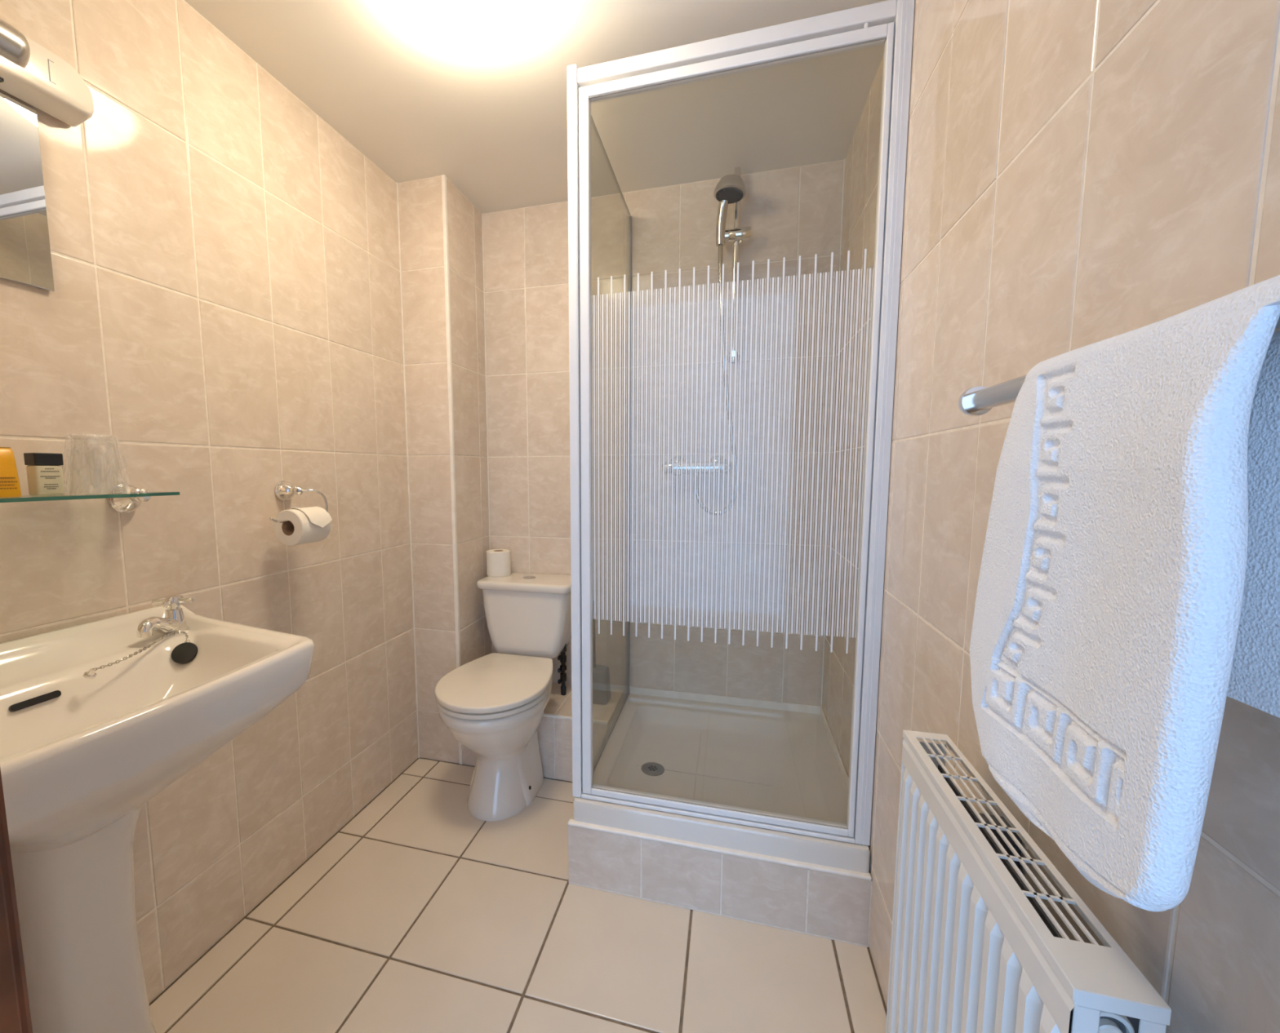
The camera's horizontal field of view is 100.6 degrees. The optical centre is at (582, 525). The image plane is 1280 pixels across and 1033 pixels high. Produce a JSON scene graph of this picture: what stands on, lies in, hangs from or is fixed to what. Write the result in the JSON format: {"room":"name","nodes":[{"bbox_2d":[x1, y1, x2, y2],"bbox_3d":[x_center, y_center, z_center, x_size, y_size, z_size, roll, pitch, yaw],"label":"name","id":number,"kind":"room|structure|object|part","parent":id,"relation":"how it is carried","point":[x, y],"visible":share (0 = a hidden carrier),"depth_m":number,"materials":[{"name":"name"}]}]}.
{"room":"bathroom","nodes":[
{"label":"bathroom","id":0,"kind":"room"},
{"bbox_2d":[0,0,418,1004],"bbox_3d":[-0.878,-0.113,1.398,0.120,2.190,2.016,1,6,16],"label":"wall","id":1,"kind":"structure","parent":0,"point":[224,307],"depth_m":1.24,"materials":[{"name":"tile"}]},
{"bbox_2d":[0,92,54,291],"bbox_3d":[-0.974,-0.546,0.777,0.008,0.297,0.294,1,6,16],"label":"wall mirror","id":2,"kind":"object","parent":1,"relation":"attached to","point":[25,255],"visible":1,"depth_m":0.89,"materials":[{"name":"silver metal"}]},
{"bbox_2d":[0,18,93,126],"bbox_3d":[-0.927,-0.737,0.743,0.090,0.083,0.418,1,6,16],"label":"light","id":3,"kind":"object","parent":1,"relation":"attached to","point":[30,73],"visible":1,"depth_m":0.88,"materials":[{"name":"white plastic"}]},
{"bbox_3d":[-0.913,-0.735,0.707,0.045,0.062,0.256,1,6,16],"label":"lamp shade","id":4,"kind":"part","parent":3,"relation":"part of","materials":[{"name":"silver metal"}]},
{"bbox_2d":[0,484,179,512],"bbox_3d":[-0.917,-0.029,0.795,0.130,0.058,0.554,1,6,16],"label":"glass shelf","id":5,"kind":"object","parent":1,"relation":"attached to","point":[121,501],"visible":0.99,"depth_m":0.99,"materials":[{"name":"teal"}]},
{"bbox_2d":[0,447,21,497],"bbox_3d":[-0.900,-0.081,0.799,0.032,0.077,0.064,1,6,16],"label":"bottle","id":6,"kind":"object","parent":5,"relation":"on","point":[10,486],"visible":1,"depth_m":0.81,"materials":[{"name":"orange"}]},
{"bbox_2d":[23,453,64,496],"bbox_3d":[-0.876,-0.083,0.862,0.025,0.069,0.038,1,6,16],"label":"toiletry bottle","id":7,"kind":"object","parent":5,"relation":"on","point":[44,471],"visible":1,"depth_m":0.85,"materials":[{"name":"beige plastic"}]},
{"bbox_3d":[-0.915,-0.037,0.785,0.118,0.006,0.538,1,6,16],"label":"pane","id":8,"kind":"part","parent":5,"relation":"part of","materials":[{"name":"clear glass"}]},
{"bbox_2d":[69,435,127,494],"bbox_3d":[-0.871,-0.109,0.939,0.090,0.105,0.104,1,6,16],"label":"tumbler","id":9,"kind":"object","parent":5,"relation":"on","point":[72,435],"visible":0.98,"depth_m":0.92,"materials":[{"name":"clear glass"}]},
{"bbox_3d":[-0.869,-0.059,1.038,0.033,0.027,0.027,1,6,16],"label":"clamp knob","id":10,"kind":"part","parent":5,"relation":"part of","materials":[{"name":"silver metal"}]},
{"bbox_2d":[269,480,328,523],"bbox_3d":[-0.772,-0.065,1.380,0.094,0.104,0.187,1,6,16],"label":"toilet roll holder","id":11,"kind":"object","parent":1,"relation":"attached to","point":[284,491],"visible":0.85,"depth_m":1.41,"materials":[{"name":"silver metal"}]},
{"bbox_2d":[274,506,332,546],"bbox_3d":[-0.728,0.001,1.381,0.099,0.094,0.098,1,6,16],"label":"toilet roll","id":12,"kind":"object","parent":11,"relation":"on","point":[312,524],"visible":0.99,"depth_m":1.35,"materials":[{"name":"paper"}]},
{"bbox_2d":[396,182,419,758],"bbox_3d":[-0.651,-0.148,1.977,0.004,2.140,0.004,1,6,16],"label":"trim","id":13,"kind":"structure","parent":1,"relation":"attached to","point":[397,203],"depth_m":1.97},
{"bbox_2d":[398,174,492,764],"bbox_3d":[-0.516,-0.172,2.113,0.192,2.160,0.340,1,6,16],"label":"wall pillar","id":14,"kind":"structure","parent":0,"point":[441,230],"depth_m":1.97,"materials":[{"name":"tile"}]},
{"bbox_3d":[-0.474,-0.144,1.934,0.014,2.140,0.014,1,6,16],"label":"corner trim","id":15,"kind":"part","parent":14,"relation":"part of","materials":[{"name":"white plastic"}]},
{"bbox_2d":[149,757,887,1032],"bbox_3d":[-0.092,1.054,1.297,1.700,0.120,2.016,1,6,16],"label":"floor","id":16,"kind":"structure","parent":0,"point":[421,913],"depth_m":1.24,"materials":[{"name":"beige tile"}]},
{"bbox_2d":[0,595,314,1032],"bbox_3d":[-0.749,0.606,0.830,0.459,0.872,0.628,1,6,16],"label":"washbasin","id":17,"kind":"object","parent":16,"relation":"on","point":[99,718],"visible":0.99,"depth_m":0.82,"materials":[{"name":"white ceramic"}]},
{"bbox_3d":[-0.793,0.228,0.968,0.040,0.018,0.201,-1,6,-3],"label":"chain","id":18,"kind":"part","parent":17,"relation":"part of","materials":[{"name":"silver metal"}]},
{"bbox_2d":[0,604,314,853],"bbox_3d":[-0.751,0.330,0.802,0.459,0.258,0.628,1,6,16],"label":"basin","id":19,"kind":"object","parent":17,"relation":"in","point":[98,718],"depth_m":0.82,"materials":[{"name":"white ceramic"}]},
{"bbox_2d":[136,595,194,637],"bbox_3d":[-0.836,0.184,1.048,0.074,0.075,0.122,1,6,16],"label":"tap","id":20,"kind":"object","parent":17,"relation":"on","point":[177,621],"depth_m":1.06,"materials":[{"name":"silver metal"}]},
{"bbox_2d":[434,572,571,821],"bbox_3d":[-0.266,0.579,1.889,0.381,0.708,0.678,1,6,16],"label":"toilet","id":21,"kind":"object","parent":16,"relation":"on","point":[494,704],"visible":0.94,"depth_m":1.78,"materials":[{"name":"white ceramic"}]},
{"bbox_3d":[-0.291,0.522,1.774,0.364,0.021,0.456,1,6,16],"label":"lid","id":22,"kind":"part","parent":21,"relation":"part of","materials":[{"name":"white plastic"}]},
{"bbox_3d":[-0.291,0.544,1.777,0.360,0.015,0.451,1,6,16],"label":"seat","id":23,"kind":"part","parent":21,"relation":"part of","materials":[{"name":"white plastic"}]},
{"bbox_2d":[486,549,511,577],"bbox_3d":[-0.341,0.151,2.144,0.097,0.099,0.098,1,6,16],"label":"toilet roll","id":24,"kind":"object","parent":21,"relation":"on","point":[498,561],"visible":1,"depth_m":2.10,"materials":[{"name":"paper"}]},
{"bbox_3d":[-0.205,0.223,2.077,0.381,0.033,0.214,1,6,16],"label":"cistern lid","id":25,"kind":"part","parent":21,"relation":"part of","materials":[{"name":"white ceramic"}]},
{"bbox_2d":[184,0,888,213],"bbox_3d":[-0.103,-1.185,1.070,1.700,0.100,2.016,1,6,16],"label":"ceiling","id":26,"kind":"structure","parent":0,"point":[496,128],"depth_m":1.44,"materials":[{"name":"paint"}]},
{"bbox_2d":[398,0,533,61],"bbox_3d":[-0.248,-1.088,1.117,0.289,0.101,0.289,1,6,16],"label":"ceiling light","id":27,"kind":"object","parent":26,"relation":"attached to","point":[472,30],"visible":1,"depth_m":1.11,"materials":[{"name":"white glass"}]},
{"bbox_2d":[482,160,844,706],"bbox_3d":[0.211,-0.189,2.094,1.600,2.190,0.120,1,6,16],"label":"wall","id":28,"kind":"structure","parent":0,"point":[791,213],"depth_m":1.99,"materials":[{"name":"tile"}]},
{"bbox_2d":[481,213,493,653],"bbox_3d":[-0.393,-0.293,2.190,0.003,1.897,0.003,1,6,16],"label":"trim","id":29,"kind":"structure","parent":28,"relation":"attached to","point":[482,213],"depth_m":2.16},
{"bbox_2d":[462,682,623,782],"bbox_3d":[-0.150,0.792,2.083,0.576,0.244,0.289,1,6,16],"label":"wall ledge","id":30,"kind":"object","parent":28,"relation":"attached to","point":[554,731],"visible":0.35,"depth_m":1.93,"materials":[{"name":"tile"}]},
{"bbox_3d":[-0.189,0.689,1.938,0.576,0.009,0.011,1,6,16],"label":"edge trim","id":31,"kind":"part","parent":30,"relation":"part of","materials":[{"name":"white plastic"}]},
{"bbox_2d":[592,600,610,705],"bbox_3d":[0.062,0.480,2.021,0.082,0.386,0.082,1,6,16],"label":"toilet brush","id":32,"kind":"object","parent":30,"relation":"on","point":[601,673],"visible":0.65,"depth_m":2.00,"materials":[{"name":"grey plastic"}]},
{"bbox_3d":[0.040,0.422,2.021,0.018,0.270,0.018,1,6,16],"label":"handle","id":33,"kind":"part","parent":32,"relation":"part of","materials":[{"name":"plastic"}]},
{"bbox_2d":[662,455,732,477],"bbox_3d":[0.416,-0.216,1.923,0.245,0.077,0.090,1,6,16],"label":"shower valve","id":34,"kind":"object","parent":28,"relation":"attached to","point":[716,457],"visible":0.56,"depth_m":1.89,"materials":[{"name":"silver metal"}]},
{"bbox_3d":[0.310,-0.210,1.932,0.036,0.049,0.049,1,6,16],"label":"knob","id":35,"kind":"part","parent":34,"relation":"part of","materials":[{"name":"silver metal"}]},
{"bbox_2d":[693,244,739,515],"bbox_3d":[0.468,-0.498,1.830,0.160,0.930,0.036,4,7,33],"label":"shower hose","id":36,"kind":"object","parent":34,"relation":"attached to","point":[720,246],"visible":0.57,"depth_m":1.80,"materials":[{"name":"silver metal"}]},
{"bbox_3d":[0.512,-0.206,1.876,0.036,0.049,0.049,1,6,16],"label":"knob","id":37,"kind":"part","parent":34,"relation":"part of","materials":[{"name":"silver metal"}]},
{"bbox_2d":[724,167,751,364],"bbox_3d":[0.521,-0.890,1.827,0.111,0.636,0.085,1,6,16],"label":"shower riser","id":38,"kind":"object","parent":28,"relation":"attached to","point":[736,235],"visible":0.59,"depth_m":1.79,"materials":[{"name":"silver metal"}]},
{"bbox_2d":[713,174,746,246],"bbox_3d":[0.482,-1.043,1.739,0.102,0.190,0.119,1,6,16],"label":"shower","id":39,"kind":"object","parent":38,"relation":"attached to","point":[731,188],"visible":1,"depth_m":1.73,"materials":[{"name":"silver metal"}]},
{"bbox_3d":[0.471,-1.035,1.773,0.033,0.167,0.066,-2,6,-13],"label":"handle","id":40,"kind":"part","parent":39,"relation":"part of","materials":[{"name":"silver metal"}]},
{"bbox_3d":[0.525,-0.889,1.818,0.023,0.636,0.023,1,6,16],"label":"rail","id":41,"kind":"part","parent":38,"relation":"part of","materials":[{"name":"silver metal"}]},
{"bbox_2d":[568,815,871,947],"bbox_3d":[0.417,0.862,1.692,0.741,0.178,0.746,1,6,16],"label":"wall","id":42,"kind":"structure","parent":0,"point":[829,903],"depth_m":1.32,"materials":[{"name":"tile"}]},
{"bbox_2d":[573,686,870,873],"bbox_3d":[0.422,0.734,1.684,0.732,0.090,0.733,1,6,16],"label":"shower tray","id":43,"kind":"object","parent":42,"relation":"on","point":[784,758],"visible":0.85,"depth_m":1.63,"materials":[{"name":"ceramic"}]},
{"bbox_2d":[567,0,915,845],"bbox_3d":[0.417,-0.204,1.597,0.736,1.850,0.716,1,6,16],"label":"shower enclosure","id":44,"kind":"object","parent":43,"relation":"on","point":[890,23],"visible":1,"depth_m":1.25,"materials":[{"name":"white metal"}]},
{"bbox_3d":[-0.017,-0.179,1.369,0.025,1.850,0.040,1,6,16],"label":"corner post","id":45,"kind":"part","parent":44,"relation":"part of","materials":[{"name":"white metal"}]},
{"bbox_3d":[0.326,0.744,1.365,0.678,0.010,0.033,1,6,16],"label":"sill rail","id":46,"kind":"part","parent":44,"relation":"part of","materials":[{"name":"white metal"}]},
{"bbox_3d":[0.332,0.728,1.361,0.636,0.016,0.026,1,6,16],"label":"door rail","id":47,"kind":"part","parent":44,"relation":"part of","materials":[{"name":"white metal"}]},
{"bbox_2d":[590,248,873,653],"bbox_3d":[0.324,-0.157,1.270,0.637,0.902,0.001,1,6,16],"label":"print","id":48,"kind":"object","parent":44,"relation":"attached to","point":[865,250],"depth_m":1.26},
{"bbox_3d":[0.317,-1.067,1.182,0.678,0.033,0.030,1,6,16],"label":"head rail","id":49,"kind":"part","parent":44,"relation":"part of","materials":[{"name":"white metal"}]},
{"bbox_3d":[0.323,-1.028,1.183,0.636,0.024,0.026,1,6,16],"label":"door rail","id":50,"kind":"part","parent":44,"relation":"part of","materials":[{"name":"white metal"}]},
{"bbox_2d":[822,0,1279,1032],"bbox_3d":[0.682,-0.077,0.962,0.120,2.190,2.016,1,6,16],"label":"wall","id":51,"kind":"structure","parent":0,"point":[1079,173],"depth_m":0.60,"materials":[{"name":"tile"}]},
{"bbox_2d":[821,159,844,704],"bbox_3d":[0.867,-0.277,1.836,0.003,1.870,0.003,1,6,16],"label":"trim","id":52,"kind":"structure","parent":51,"relation":"attached to","point":[844,159],"depth_m":1.82,"materials":[{"name":"beige plastic"}]},
{"bbox_2d":[885,729,1171,1032],"bbox_3d":[0.443,0.682,0.581,0.100,0.755,0.388,1,6,16],"label":"radiator","id":53,"kind":"object","parent":51,"relation":"attached to","point":[975,948],"visible":1,"depth_m":0.52,"materials":[{"name":"metal"}]},
{"bbox_3d":[0.476,0.596,0.764,0.054,0.594,0.003,1,6,16],"label":"panel","id":54,"kind":"part","parent":53,"relation":"part of","materials":[{"name":"metal"}]},
{"bbox_3d":[0.405,0.612,0.585,0.020,0.599,0.383,1,6,16],"label":"panel","id":55,"kind":"part","parent":53,"relation":"part of","materials":[{"name":"metal"}]},
{"bbox_3d":[0.425,0.618,0.580,0.040,0.567,0.381,1,6,16],"label":"panel","id":56,"kind":"part","parent":53,"relation":"part of","materials":[{"name":"white metal"}]},
{"bbox_3d":[0.374,0.633,0.397,0.052,0.594,0.003,1,6,16],"label":"panel","id":57,"kind":"part","parent":53,"relation":"part of","materials":[{"name":"metal"}]},
{"bbox_2d":[958,315,1279,416],"bbox_3d":[0.412,-0.113,0.367,0.082,0.046,0.544,1,6,16],"label":"towel rail","id":58,"kind":"object","parent":51,"relation":"attached to","point":[978,401],"visible":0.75,"depth_m":0.56,"materials":[{"name":"silver metal"}]},
{"bbox_2d":[969,275,1279,912],"bbox_3d":[0.375,0.050,0.376,0.080,0.376,0.312,1,6,16],"label":"towel","id":59,"kind":"object","parent":58,"relation":"hanging from","point":[1128,587],"visible":1,"depth_m":0.32,"materials":[{"name":"white fabric"}]},
{"bbox_3d":[-0.355,-0.001,0.267,1.700,2.190,0.110,1,6,16],"label":"wall","id":60,"kind":"structure","parent":0,"visible":0},
{"bbox_2d":[0,768,32,1032],"bbox_3d":[-0.096,0.082,0.189,0.846,2.042,0.164,1,6,16],"label":"door","id":61,"kind":"structure","parent":60,"relation":"in","point":[15,1010],"depth_m":0.37,"materials":[{"name":"brown wood"}]}
]}

